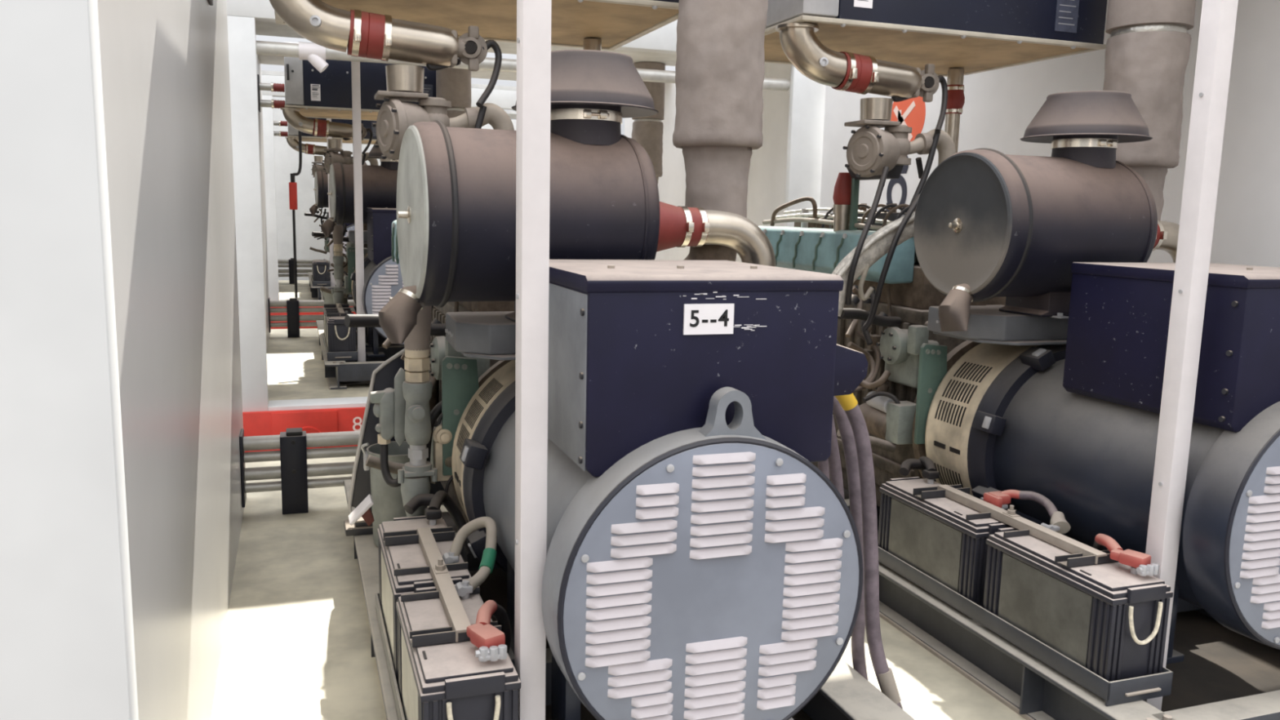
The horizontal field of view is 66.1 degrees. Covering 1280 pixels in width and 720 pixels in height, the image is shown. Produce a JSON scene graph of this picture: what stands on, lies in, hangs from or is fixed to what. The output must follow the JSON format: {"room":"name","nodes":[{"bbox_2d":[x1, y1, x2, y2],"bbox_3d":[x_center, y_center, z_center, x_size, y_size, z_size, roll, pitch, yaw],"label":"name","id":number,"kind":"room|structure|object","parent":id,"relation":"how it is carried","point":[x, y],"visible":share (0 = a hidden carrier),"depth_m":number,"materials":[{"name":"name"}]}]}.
{"room":"mechanical room","nodes":[
{"label":"mechanical room","id":0,"kind":"room"},
{"bbox_2d":[97,0,244,719],"bbox_3d":[-1.432,-0.367,3.050,0.120,2.850,4.160,-2,9,-19],"label":"wall","id":1,"kind":"structure","parent":0,"point":[165,64],"depth_m":2.39,"materials":[{"name":"white paint"}]},
{"bbox_2d":[0,0,138,719],"bbox_3d":[-0.703,0.068,1.114,0.200,2.640,0.060,-2,9,-19],"label":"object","id":2,"kind":"structure","parent":1,"relation":"attached to","point":[67,645],"depth_m":1.10,"materials":[{"name":"white paint"}]},
{"bbox_2d":[256,54,270,349],"bbox_3d":[-3.398,-1.370,8.614,0.120,2.850,4.390,-2,9,-19],"label":"wall","id":3,"kind":"structure","parent":0,"point":[258,64],"depth_m":9.90,"materials":[{"name":"white paint"}]},
{"bbox_2d":[226,15,268,412],"bbox_3d":[-2.631,-0.917,6.571,0.200,2.640,0.060,-2,9,-19],"label":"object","id":4,"kind":"structure","parent":3,"relation":"attached to","point":[241,29],"depth_m":6.54,"materials":[{"name":"white paint"}]},
{"bbox_2d":[257,74,284,112],"bbox_3d":[-3.502,-2.526,9.353,0.235,0.330,0.200,-2,9,-19],"label":"pipe","id":5,"kind":"object","parent":3,"relation":"attached to","point":[272,86],"visible":0.97,"depth_m":9.33,"materials":[{"name":"silver metal"}]},
{"bbox_2d":[268,396,367,410],"bbox_3d":[-0.746,0.273,7.527,3.920,0.045,0.250,-2,9,-19],"label":"trim","id":6,"kind":"structure","parent":3,"relation":"attached to","point":[356,402],"depth_m":6.94,"materials":[{"name":"white paint"}]},
{"bbox_2d":[256,40,790,91],"bbox_3d":[-0.683,-2.078,7.143,3.920,0.197,0.127,-2,9,-19],"label":"pipe","id":7,"kind":"object","parent":3,"relation":"attached to","point":[317,55],"visible":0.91,"depth_m":6.67,"materials":[{"name":"metal"}]},
{"bbox_2d":[278,280,313,300],"bbox_3d":[-3.454,-1.062,15.394,4.450,0.020,4.900,-2,9,-19],"label":"floor","id":8,"kind":"structure","parent":0,"point":[286,291],"depth_m":15.06,"materials":[{"name":"beige paint"}]},
{"bbox_2d":[288,130,302,297],"bbox_3d":[-4.780,-2.113,13.697,0.185,2.506,0.120,-2,9,-19],"label":"pole","id":9,"kind":"object","parent":8,"relation":"on","point":[292,184],"visible":0.93,"depth_m":13.62,"materials":[{"name":"metal"}]},
{"bbox_2d":[277,257,329,284],"bbox_3d":[-4.164,-1.527,16.892,3.880,0.420,0.180,-2,9,-19],"label":"pipe rail","id":10,"kind":"object","parent":8,"relation":"on","point":[291,271],"visible":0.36,"depth_m":16.29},
{"bbox_2d":[270,306,356,328],"bbox_3d":[-2.640,-0.504,13.102,4.450,0.440,0.075,-2,9,-19],"label":"trim","id":11,"kind":"structure","parent":8,"relation":"attached to","point":[313,313],"depth_m":12.49,"materials":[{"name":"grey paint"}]},
{"bbox_2d":[307,272,353,300],"bbox_3d":[-4.325,-1.140,15.015,1.364,0.210,3.110,-2,9,-19],"label":"frame","id":12,"kind":"object","parent":8,"relation":"on","point":[316,293],"visible":0.23,"depth_m":13.73,"materials":[{"name":"paint"}]},
{"bbox_2d":[304,208,329,253],"bbox_3d":[-4.686,-2.107,15.464,1.119,1.571,1.568,-2,9,-19],"label":"engine","id":13,"kind":"object","parent":12,"relation":"on","point":[326,247],"visible":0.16,"depth_m":14.84,"materials":[{"name":"metal"}]},
{"bbox_2d":[311,275,330,286],"bbox_3d":[-4.576,-1.139,14.090,0.235,0.071,1.240,-2,9,-19],"label":"tray","id":14,"kind":"object","parent":12,"relation":"on","point":[315,283],"visible":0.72,"depth_m":13.52,"materials":[{"name":"paint"}]},
{"bbox_2d":[311,258,329,280],"bbox_3d":[-4.468,-1.238,13.772,0.222,0.335,0.579,-2,9,-19],"label":"battery","id":15,"kind":"object","parent":14,"relation":"on","point":[320,267],"visible":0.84,"depth_m":13.53,"materials":[{"name":"plastic"}]},
{"bbox_2d":[326,118,335,286],"bbox_3d":[-4.244,-2.261,13.495,0.066,2.836,0.062,-2,9,-19],"label":"support post","id":16,"kind":"object","parent":12,"relation":"on","point":[332,279],"visible":0.25,"depth_m":13.58,"materials":[{"name":"metal"}]},
{"bbox_2d":[327,223,355,284],"bbox_3d":[-3.977,-1.722,14.199,0.969,1.218,1.411,-2,9,-22],"label":"alternator","id":17,"kind":"object","parent":12,"relation":"on","point":[349,226],"visible":0.05,"depth_m":13.47,"materials":[{"name":"paint"}]},
{"bbox_3d":[-4.257,-2.129,14.577,0.742,0.107,0.422,-2,9,-19],"label":"bracket","id":18,"kind":"object","parent":17,"relation":"attached to","visible":0},
{"bbox_2d":[309,156,367,215],"bbox_3d":[-4.156,-2.532,14.393,1.323,0.854,0.570,-2,9,-22],"label":"filter","id":19,"kind":"object","parent":18,"relation":"on","point":[321,179],"visible":0.31,"depth_m":14.06,"materials":[{"name":"paint"}]},
{"bbox_2d":[322,171,328,207],"bbox_3d":[-4.334,-2.475,14.340,0.655,0.508,0.508,-2,9,-22],"label":"canister","id":20,"kind":"object","parent":19,"relation":"on","point":[325,177],"depth_m":14.04,"materials":[{"name":"paint"}]},
{"bbox_2d":[266,328,369,401],"bbox_3d":[-1.450,-0.042,9.722,4.450,0.020,4.900,-2,9,-19],"label":"floor","id":21,"kind":"structure","parent":0,"point":[295,367],"depth_m":8.54,"materials":[{"name":"beige paint"}]},
{"bbox_2d":[267,297,355,337],"bbox_3d":[-2.160,-0.507,11.220,3.880,0.420,0.180,-2,9,-19],"label":"pipe rail","id":22,"kind":"object","parent":21,"relation":"on","point":[293,317],"visible":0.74,"depth_m":10.62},
{"bbox_2d":[315,320,404,389],"bbox_3d":[-2.322,-0.121,9.343,1.364,0.210,3.110,-2,9,-19],"label":"frame","id":23,"kind":"object","parent":21,"relation":"on","point":[339,374],"visible":0.29,"depth_m":7.86,"materials":[{"name":"paint"}]},
{"bbox_2d":[331,224,346,303],"bbox_3d":[-2.758,-0.708,8.998,0.130,1.046,0.112,-2,9,-19],"label":"standpipe","id":24,"kind":"object","parent":23,"relation":"on","point":[338,292],"visible":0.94,"depth_m":8.95,"materials":[{"name":"metal"}]},
{"bbox_2d":[322,333,358,360],"bbox_3d":[-2.572,-0.119,8.418,0.235,0.071,1.240,-2,9,-19],"label":"tray","id":25,"kind":"object","parent":23,"relation":"on","point":[331,356],"visible":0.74,"depth_m":7.86,"materials":[{"name":"paint"}]},
{"bbox_2d":[324,311,356,351],"bbox_3d":[-2.464,-0.219,8.100,0.222,0.335,0.579,-2,9,-19],"label":"battery","id":26,"kind":"object","parent":25,"relation":"on","point":[340,338],"visible":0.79,"depth_m":7.85,"materials":[{"name":"plastic"}]},
{"bbox_2d":[324,303,353,316],"bbox_3d":[-2.560,-0.443,8.348,0.210,0.065,0.787,-2,9,-19],"label":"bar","id":27,"kind":"object","parent":26,"relation":"on","point":[339,311],"visible":0.93,"depth_m":8.28,"materials":[{"name":"metal"}]},
{"bbox_2d":[311,223,379,335],"bbox_3d":[-2.683,-1.087,9.792,1.119,1.571,1.568,-2,9,-19],"label":"engine","id":28,"kind":"object","parent":23,"relation":"on","point":[348,264],"visible":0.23,"depth_m":9.14,"materials":[{"name":"metal"}]},
{"bbox_2d":[322,148,377,173],"bbox_3d":[-2.690,-1.778,9.161,0.499,0.346,0.220,-2,9,-19],"label":"valve","id":29,"kind":"object","parent":28,"relation":"attached to","point":[344,157],"visible":0.46,"depth_m":9.09,"materials":[{"name":"metal"}]},
{"bbox_2d":[351,61,365,361],"bbox_3d":[-2.240,-1.242,7.823,0.066,2.836,0.062,-2,9,-19],"label":"support post","id":30,"kind":"object","parent":23,"relation":"on","point":[355,65],"visible":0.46,"depth_m":7.79,"materials":[{"name":"metal"}]},
{"bbox_2d":[347,207,404,357],"bbox_3d":[-1.979,-0.705,8.536,0.993,1.216,1.412,-2,9,-19],"label":"alternator","id":31,"kind":"object","parent":23,"relation":"on","point":[383,279],"depth_m":7.82,"materials":[{"name":"paint"}]},
{"bbox_2d":[320,139,399,237],"bbox_3d":[-2.153,-1.512,8.721,1.323,0.854,0.570,-2,9,-22],"label":"filter","id":32,"kind":"object","parent":31,"relation":"on","point":[379,182],"visible":0.38,"depth_m":8.45,"materials":[{"name":"paint"}]},
{"bbox_2d":[342,164,397,223],"bbox_3d":[-2.331,-1.455,8.668,0.655,0.508,0.508,-2,9,-22],"label":"canister","id":33,"kind":"object","parent":32,"relation":"on","point":[379,182],"depth_m":8.44,"materials":[{"name":"paint"}]},
{"bbox_2d":[261,70,516,119],"bbox_3d":[-3.274,-3.871,14.634,4.450,0.050,4.200,-2,9,-19],"label":"ceiling","id":34,"kind":"structure","parent":0,"point":[513,114],"depth_m":12.93,"materials":[{"name":"paint"}]},
{"bbox_2d":[287,117,377,144],"bbox_3d":[-4.651,-3.655,15.157,1.475,0.575,1.040,-2,9,-19],"label":"tank","id":35,"kind":"object","parent":34,"relation":"attached to","point":[292,132],"visible":0.3,"depth_m":14.81,"materials":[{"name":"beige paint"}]},
{"bbox_2d":[284,137,338,162],"bbox_3d":[-4.881,-3.120,14.734,0.805,0.390,0.175,-1,9,-17],"label":"pipe","id":36,"kind":"object","parent":35,"relation":"attached to","point":[308,148],"visible":0.66,"depth_m":14.67,"materials":[{"name":"silver metal"}]},
{"bbox_2d":[261,74,516,110],"bbox_3d":[-2.609,-3.426,12.763,4.450,0.240,0.140,-2,9,-19],"label":"trim","id":37,"kind":"structure","parent":34,"relation":"attached to","point":[504,99],"depth_m":12.89,"materials":[{"name":"white paint"}]},
{"bbox_2d":[272,107,516,279],"bbox_3d":[-4.394,-2.649,18.187,5.000,3.700,0.100,-2,9,-19],"label":"wall","id":38,"kind":"structure","parent":0,"point":[286,158],"depth_m":17.52,"materials":[{"name":"white paint"}]},
{"bbox_2d":[255,21,676,83],"bbox_3d":[-1.270,-2.852,8.963,4.450,0.050,4.200,-2,9,-19],"label":"ceiling","id":39,"kind":"structure","parent":0,"point":[265,28],"depth_m":9.05,"materials":[{"name":"paint"}]},
{"bbox_2d":[284,41,435,120],"bbox_3d":[-2.647,-2.635,9.485,1.475,0.575,1.040,-2,9,-19],"label":"tank","id":40,"kind":"object","parent":39,"relation":"attached to","point":[326,94],"visible":0.55,"depth_m":8.94,"materials":[{"name":"metal"}]},
{"bbox_2d":[280,107,373,154],"bbox_3d":[-2.877,-2.100,9.062,0.805,0.390,0.175,-1,9,-17],"label":"pipe","id":41,"kind":"object","parent":40,"relation":"attached to","point":[326,128],"visible":0.85,"depth_m":9.01,"materials":[{"name":"silver metal"}]},
{"bbox_2d":[435,67,471,118],"bbox_3d":[-1.764,-2.012,9.187,0.319,1.689,0.475,-4,10,-30],"label":"exhaust pipe","id":42,"kind":"object","parent":39,"relation":"attached to","point":[452,85],"visible":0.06,"depth_m":8.92,"materials":[{"name":"metal"}]},
{"bbox_2d":[631,62,665,184],"bbox_3d":[0.029,-2.066,9.811,0.319,1.689,0.475,-4,10,-30],"label":"exhaust pipe","id":43,"kind":"object","parent":39,"relation":"hanging from","point":[647,131],"visible":0.44,"depth_m":9.58,"materials":[{"name":"metal"}]},
{"bbox_2d":[210,456,1026,719],"bbox_3d":[0.496,0.952,4.213,4.450,0.020,5.250,-2,9,-19],"label":"floor","id":44,"kind":"structure","parent":0,"point":[296,645],"depth_m":3.55,"materials":[{"name":"beige paint"}]},
{"bbox_2d":[239,427,360,514],"bbox_3d":[-0.157,0.513,5.548,3.880,0.420,0.180,-2,9,-19],"label":"pipe rail","id":45,"kind":"object","parent":44,"relation":"on","point":[294,471],"visible":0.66,"depth_m":4.95,"materials":[{"name":"metal"}]},
{"bbox_2d":[343,479,915,719],"bbox_3d":[-0.318,0.899,3.671,1.364,0.210,3.110,-2,9,-19],"label":"frame","id":46,"kind":"object","parent":44,"relation":"on","point":[846,695],"visible":0.12,"depth_m":2.98,"materials":[{"name":"paint"}]},
{"bbox_2d":[348,493,373,525],"bbox_3d":[-0.989,0.536,3.490,0.084,0.092,0.100,-2,9,-19],"label":"chock","id":47,"kind":"object","parent":46,"relation":"on","point":[363,509],"visible":1,"depth_m":3.46,"materials":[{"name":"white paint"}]},
{"bbox_2d":[344,348,406,536],"bbox_3d":[-1.073,0.331,4.103,0.318,0.768,0.140,-2,9,-19],"label":"support bracket","id":48,"kind":"object","parent":46,"relation":"on","point":[383,377],"visible":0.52,"depth_m":4.07,"materials":[{"name":"metal"}]},
{"bbox_2d":[360,440,409,546],"bbox_3d":[-0.969,0.523,3.956,0.248,0.428,0.248,4,9,19],"label":"pail","id":49,"kind":"object","parent":46,"relation":"on","point":[388,505],"visible":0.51,"depth_m":3.86,"materials":[{"name":"grey paint"}]},
{"bbox_2d":[375,592,404,719],"bbox_3d":[-0.569,0.900,2.747,0.235,0.071,1.240,-2,9,-19],"label":"tray","id":50,"kind":"object","parent":46,"relation":"on","point":[396,694],"visible":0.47,"depth_m":2.82,"materials":[{"name":"paint"}]},
{"bbox_2d":[377,515,471,690],"bbox_3d":[-0.662,0.710,3.000,0.222,0.335,0.624,-2,9,-19],"label":"battery","id":51,"kind":"object","parent":50,"relation":"on","point":[404,556],"visible":0.38,"depth_m":2.90,"materials":[{"name":"plastic"}]},
{"bbox_2d":[404,490,471,554],"bbox_3d":[-0.664,0.550,3.280,0.157,0.232,0.213,8,11,36],"label":"cable","id":52,"kind":"object","parent":51,"relation":"attached to","point":[434,501],"visible":0.94,"depth_m":3.26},
{"bbox_2d":[442,516,497,596],"bbox_3d":[-0.454,0.528,2.712,0.144,0.135,0.290,-2,9,-19],"label":"jumper","id":53,"kind":"object","parent":51,"relation":"attached to","point":[489,554],"visible":1,"depth_m":2.75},
{"bbox_2d":[395,584,520,719],"bbox_3d":[-0.461,0.801,2.429,0.222,0.335,0.579,-2,9,-19],"label":"battery","id":54,"kind":"object","parent":50,"relation":"on","point":[442,682],"visible":0.69,"depth_m":2.20,"materials":[{"name":"plastic"}]},
{"bbox_2d":[382,526,501,648],"bbox_3d":[-0.557,0.576,2.676,0.210,0.065,0.787,-2,9,-19],"label":"bar","id":55,"kind":"object","parent":54,"relation":"on","point":[427,538],"visible":0.8,"depth_m":2.61,"materials":[{"name":"metal"}]},
{"bbox_2d":[466,600,511,662],"bbox_3d":[-0.366,0.726,2.395,0.097,0.279,0.389,0,9,-6],"label":"lead","id":56,"kind":"object","parent":54,"relation":"attached to","point":[493,644],"visible":0.88,"depth_m":2.25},
{"bbox_2d":[397,305,437,516],"bbox_3d":[-0.754,0.311,3.326,0.130,1.046,0.112,-2,9,-19],"label":"standpipe","id":57,"kind":"object","parent":46,"relation":"on","point":[414,477],"visible":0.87,"depth_m":3.28,"materials":[{"name":"metal"}]},
{"bbox_2d":[369,367,405,487],"bbox_3d":[-0.866,0.229,3.385,0.114,0.412,0.105,-2,9,-19],"label":"pump","id":58,"kind":"object","parent":57,"relation":"attached to","point":[389,406],"visible":0.92,"depth_m":3.36,"materials":[{"name":"grey paint"}]},
{"bbox_2d":[400,475,430,516],"bbox_3d":[-0.768,0.610,3.376,0.100,0.441,0.100,-2,9,-19],"label":"bowl","id":59,"kind":"object","parent":57,"relation":"on","point":[411,486],"depth_m":3.31,"materials":[{"name":"grey paint"}]},
{"bbox_2d":[426,400,441,489],"bbox_3d":[-0.698,0.291,3.403,0.119,0.320,0.031,-2,9,-19],"label":"hose","id":60,"kind":"object","parent":57,"relation":"attached to","point":[436,411],"visible":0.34,"depth_m":3.38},
{"bbox_2d":[344,219,514,568],"bbox_3d":[-0.679,-0.068,4.120,1.119,1.571,1.568,-2,9,-19],"label":"engine","id":61,"kind":"object","parent":46,"relation":"on","point":[455,377],"visible":0.14,"depth_m":3.46,"materials":[{"name":"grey metal"}]},
{"bbox_2d":[371,90,514,159],"bbox_3d":[-0.687,-0.758,3.489,0.499,0.346,0.220,-2,9,-19],"label":"turbocharger","id":62,"kind":"object","parent":61,"relation":"attached to","point":[394,117],"visible":0.64,"depth_m":3.42,"materials":[{"name":"metal"}]},
{"bbox_2d":[432,413,453,493],"bbox_3d":[-0.666,0.326,3.376,0.086,0.332,0.082,-2,9,-19],"label":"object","id":63,"kind":"object","parent":61,"relation":"attached to","point":[440,436],"visible":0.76,"depth_m":3.36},
{"bbox_2d":[672,0,768,261],"bbox_3d":[0.239,-0.992,3.515,0.319,1.689,0.475,-4,10,-30],"label":"exhaust pipe","id":64,"kind":"object","parent":61,"relation":"attached to","point":[720,68],"visible":0.86,"depth_m":3.34,"materials":[{"name":"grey metal"}]},
{"bbox_2d":[683,244,736,261],"bbox_3d":[0.183,-0.313,3.635,0.177,0.307,0.401,-7,12,-42],"label":"outlet","id":65,"kind":"object","parent":64,"relation":"attached to","point":[707,251],"depth_m":3.47,"materials":[{"name":"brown metal"}]},
{"bbox_2d":[514,0,551,719],"bbox_3d":[-0.237,-0.222,2.151,0.066,2.836,0.062,-2,9,-19],"label":"support post","id":66,"kind":"object","parent":46,"relation":"on","point":[533,16],"visible":1,"depth_m":2.15,"materials":[{"name":"white paint"}]},
{"bbox_2d":[444,259,867,719],"bbox_3d":[0.024,0.315,2.864,0.993,1.216,1.412,-2,9,-19],"label":"alternator","id":67,"kind":"object","parent":46,"relation":"on","point":[700,564],"depth_m":2.22,"materials":[{"name":"paint"}]},
{"bbox_2d":[456,377,503,453],"bbox_3d":[-0.528,0.185,3.232,0.134,0.229,0.169,-2,9,-19],"label":"vent grille","id":68,"kind":"object","parent":67,"relation":"attached to","point":[494,384],"depth_m":3.24,"materials":[{"name":"metal"}]},
{"bbox_2d":[378,49,775,343],"bbox_3d":[-0.149,-0.492,3.050,1.323,0.854,0.570,-2,9,-22],"label":"filter","id":69,"kind":"object","parent":67,"relation":"on","point":[456,186],"visible":0.91,"depth_m":2.81,"materials":[{"name":"paint"}]},
{"bbox_2d":[445,126,659,302],"bbox_3d":[-0.327,-0.435,2.996,0.655,0.508,0.508,-2,9,-22],"label":"canister","id":70,"kind":"object","parent":69,"relation":"on","point":[604,204],"depth_m":2.79,"materials":[{"name":"paint"}]},
{"bbox_2d":[656,201,775,266],"bbox_3d":[0.214,-0.382,3.208,0.526,0.285,0.198,-2,9,-19],"label":"outlet","id":71,"kind":"object","parent":69,"relation":"attached to","point":[680,226],"depth_m":3.18,"materials":[{"name":"metal"}]},
{"bbox_2d":[827,414,844,498],"bbox_3d":[0.573,0.612,3.287,0.116,0.932,0.430,-2,9,-19],"label":"power cable","id":72,"kind":"object","parent":44,"relation":"on","point":[834,461],"visible":0.06,"depth_m":3.11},
{"bbox_2d":[832,395,867,679],"bbox_3d":[0.732,0.652,2.705,0.155,1.042,0.771,-2,9,-19],"label":"power cable","id":73,"kind":"object","parent":44,"relation":"on","point":[846,431],"visible":0.45,"depth_m":2.99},
{"bbox_2d":[835,392,902,709],"bbox_3d":[0.802,0.633,2.677,0.177,1.093,0.683,-5,11,-37],"label":"power cable","id":74,"kind":"object","parent":44,"relation":"on","point":[849,403],"visible":0.78,"depth_m":2.87,"materials":[{"name":"rubber"}]},
{"bbox_2d":[843,488,1279,719],"bbox_3d":[1.476,0.846,4.295,1.364,0.210,3.110,-2,9,-19],"label":"frame","id":75,"kind":"object","parent":44,"relation":"on","point":[1224,673],"visible":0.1,"depth_m":3.34,"materials":[{"name":"paint"}]},
{"bbox_2d":[758,164,1005,506],"bbox_3d":[1.115,-0.121,4.744,1.120,1.571,1.568,-2,9,-19],"label":"engine","id":76,"kind":"object","parent":75,"relation":"on","point":[908,362],"visible":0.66,"depth_m":4.27,"materials":[{"name":"metal"}]},
{"bbox_2d":[831,166,919,331],"bbox_3d":[0.949,-0.443,3.925,0.464,0.659,0.156,-4,10,-32],"label":"pipe","id":77,"kind":"object","parent":76,"relation":"attached to","point":[868,251],"visible":0.88,"depth_m":3.89,"materials":[{"name":"metal"}]},
{"bbox_2d":[842,119,955,206],"bbox_3d":[1.107,-0.812,4.113,0.499,0.346,0.220,-2,9,-19],"label":"turbocharger","id":78,"kind":"object","parent":76,"relation":"attached to","point":[870,148],"visible":0.84,"depth_m":4.05,"materials":[{"name":"metal"}]},
{"bbox_2d":[878,546,1173,706],"bbox_3d":[1.225,0.847,3.371,0.235,0.071,1.240,-2,9,-19],"label":"tray","id":79,"kind":"object","parent":75,"relation":"on","point":[1157,685],"visible":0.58,"depth_m":2.99,"materials":[{"name":"paint"}]},
{"bbox_2d":[877,476,1013,607],"bbox_3d":[1.132,0.656,3.624,0.222,0.335,0.624,-2,9,-19],"label":"battery","id":80,"kind":"object","parent":79,"relation":"on","point":[934,536],"visible":0.54,"depth_m":3.52,"materials":[{"name":"plastic"}]},
{"bbox_2d":[898,456,939,481],"bbox_3d":[1.130,0.496,3.905,0.157,0.232,0.213,8,11,36],"label":"cable","id":81,"kind":"object","parent":80,"relation":"attached to","point":[925,464],"visible":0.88,"depth_m":3.85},
{"bbox_2d":[983,489,1071,533],"bbox_3d":[1.333,0.508,3.358,0.138,0.087,0.325,-2,9,-19],"label":"jumper","id":82,"kind":"object","parent":80,"relation":"attached to","point":[1059,524],"visible":0.93,"depth_m":3.39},
{"bbox_2d":[982,527,1173,681],"bbox_3d":[1.333,0.748,3.053,0.222,0.335,0.579,-2,9,-19],"label":"battery","id":83,"kind":"object","parent":79,"relation":"on","point":[1110,619],"visible":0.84,"depth_m":2.88,"materials":[{"name":"plastic"}]},
{"bbox_2d":[912,484,1118,568],"bbox_3d":[1.237,0.523,3.300,0.210,0.065,0.787,-2,9,-19],"label":"bar","id":84,"kind":"object","parent":83,"relation":"on","point":[1083,554],"visible":0.84,"depth_m":3.22,"materials":[{"name":"metal"}]},
{"bbox_2d":[1093,533,1159,576],"bbox_3d":[1.428,0.672,3.019,0.097,0.279,0.389,0,9,-6],"label":"lead","id":85,"kind":"object","parent":83,"relation":"attached to","point":[1141,562],"visible":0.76,"depth_m":2.87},
{"bbox_2d":[924,262,1279,664],"bbox_3d":[1.818,0.261,3.488,0.993,1.216,1.412,-2,9,-19],"label":"alternator","id":86,"kind":"object","parent":75,"relation":"on","point":[1074,424],"depth_m":3.11,"materials":[{"name":"paint"}]},
{"bbox_2d":[933,462,963,488],"bbox_3d":[1.245,0.495,3.906,0.085,0.145,0.169,-2,9,-19],"label":"vent grille","id":87,"kind":"object","parent":86,"relation":"attached to","point":[949,474],"depth_m":3.88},
{"bbox_2d":[934,361,992,426],"bbox_3d":[1.266,0.131,3.856,0.134,0.229,0.169,-2,9,-19],"label":"vent grille","id":88,"kind":"object","parent":86,"relation":"attached to","point":[953,402],"depth_m":3.85,"materials":[{"name":"metal"}]},
{"bbox_2d":[913,90,1179,331],"bbox_3d":[1.645,-0.546,3.674,1.323,0.854,0.570,-2,9,-22],"label":"filter","id":89,"kind":"object","parent":86,"relation":"on","point":[988,224],"visible":0.91,"depth_m":3.43,"materials":[{"name":"paint"}]},
{"bbox_2d":[995,154,1157,297],"bbox_3d":[1.467,-0.489,3.620,0.655,0.508,0.508,-2,9,-22],"label":"canister","id":90,"kind":"object","parent":89,"relation":"on","point":[1052,213],"depth_m":3.39,"materials":[{"name":"paint"}]},
{"bbox_2d":[1152,220,1179,262],"bbox_3d":[2.008,-0.435,3.832,0.526,0.285,0.198,-2,9,-19],"label":"outlet","id":91,"kind":"object","parent":89,"relation":"attached to","point":[1166,238],"depth_m":3.81,"materials":[{"name":"metal"}]},
{"bbox_2d":[1142,0,1238,710],"bbox_3d":[1.557,-0.276,2.775,0.066,2.836,0.062,-2,9,-19],"label":"support post","id":92,"kind":"object","parent":75,"relation":"on","point":[1218,17],"visible":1,"depth_m":2.77,"materials":[{"name":"white paint"}]},
{"bbox_2d":[624,0,1279,267],"bbox_3d":[1.627,-1.016,7.414,0.100,2.965,10.940,-2,9,-19],"label":"wall","id":93,"kind":"structure","parent":0,"point":[998,108],"depth_m":5.34,"materials":[{"name":"paint"}]},
{"bbox_2d":[242,406,365,452],"bbox_3d":[-0.636,0.515,7.431,4.450,0.440,0.075,-2,9,-19],"label":"trim","id":94,"kind":"structure","parent":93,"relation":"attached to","point":[346,419],"depth_m":6.80,"materials":[{"name":"red paint"}]},
{"bbox_2d":[226,0,677,54],"bbox_3d":[-0.606,-2.407,7.091,4.450,0.240,0.140,-2,9,-19],"label":"trim","id":95,"kind":"structure","parent":93,"relation":"attached to","point":[664,39],"depth_m":7.24,"materials":[{"name":"white paint"}]},
{"bbox_2d":[783,64,826,226],"bbox_3d":[1.320,-1.036,7.946,0.330,2.640,0.060,-2,9,-19],"label":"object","id":96,"kind":"structure","parent":93,"relation":"attached to","point":[806,95],"depth_m":7.80,"materials":[{"name":"white paint"}]},
{"bbox_2d":[885,155,908,212],"bbox_3d":[1.777,-1.137,6.816,0.002,0.577,0.242,-2,9,-19],"label":"wall lettering","id":97,"kind":"structure","parent":93,"relation":"attached to","point":[900,180],"depth_m":6.76,"materials":[{"name":"grey"}]},
{"bbox_2d":[890,96,925,141],"bbox_3d":[1.811,-1.650,6.674,0.004,0.414,0.414,-2,9,-19],"label":"sign","id":98,"kind":"object","parent":93,"relation":"attached to","point":[911,113],"depth_m":6.62,"materials":[{"name":"orange"}]},
{"bbox_3d":[0.673,-1.859,3.463,4.450,0.050,3.830,-2,9,-19],"label":"ceiling","id":99,"kind":"structure","parent":0,"visible":0},
{"bbox_2d":[274,0,679,50],"bbox_3d":[-0.643,-1.616,3.813,1.475,0.575,1.040,-2,9,-19],"label":"tank","id":100,"kind":"object","parent":99,"relation":"attached to","point":[616,23],"visible":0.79,"depth_m":3.84,"materials":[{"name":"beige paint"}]},
{"bbox_2d":[269,0,502,107],"bbox_3d":[-0.874,-1.081,3.391,0.805,0.390,0.175,-1,9,-17],"label":"pipe","id":101,"kind":"object","parent":100,"relation":"attached to","point":[384,37],"visible":1,"depth_m":3.36,"materials":[{"name":"metal"}]},
{"bbox_2d":[764,0,1107,76],"bbox_3d":[1.150,-1.669,4.437,1.475,0.575,1.040,-2,9,-19],"label":"tank","id":102,"kind":"object","parent":99,"relation":"attached to","point":[973,37],"visible":0.86,"depth_m":4.11,"materials":[{"name":"blue paint"}]},
{"bbox_2d":[775,22,947,133],"bbox_3d":[0.920,-1.134,4.015,0.805,0.390,0.175,-1,9,-17],"label":"pipe","id":103,"kind":"object","parent":102,"relation":"attached to","point":[846,71],"visible":1,"depth_m":3.96,"materials":[{"name":"silver metal"}]},
{"bbox_2d":[944,68,964,152],"bbox_3d":[1.564,-0.999,4.998,0.131,0.922,0.112,-2,9,-19],"label":"pipe","id":104,"kind":"object","parent":102,"relation":"attached to","point":[955,77],"visible":0.44,"depth_m":4.92,"materials":[{"name":"silver metal"}]},
{"bbox_2d":[1057,0,1075,25],"bbox_3d":[1.804,-1.493,4.147,0.085,0.153,0.001,-2,9,-19],"label":"print","id":105,"kind":"object","parent":102,"relation":"attached to","point":[1066,8],"depth_m":4.15},
{"bbox_2d":[1102,0,1195,220],"bbox_3d":[2.033,-1.046,4.139,0.319,1.689,0.475,-4,10,-30],"label":"exhaust pipe","id":106,"kind":"object","parent":99,"relation":"attached to","point":[1148,50],"visible":0.48,"depth_m":3.94,"materials":[{"name":"metal"}]},
{"bbox_3d":[-5.401,-2.390,14.286,0.120,2.850,4.390,-2,9,-19],"label":"wall","id":107,"kind":"structure","parent":0,"visible":0},
{"bbox_2d":[262,94,279,300],"bbox_3d":[-4.635,-1.937,12.243,0.200,2.640,0.060,-2,9,-19],"label":"trim","id":108,"kind":"structure","parent":107,"relation":"attached to","point":[268,113],"depth_m":12.22,"materials":[{"name":"white paint"}]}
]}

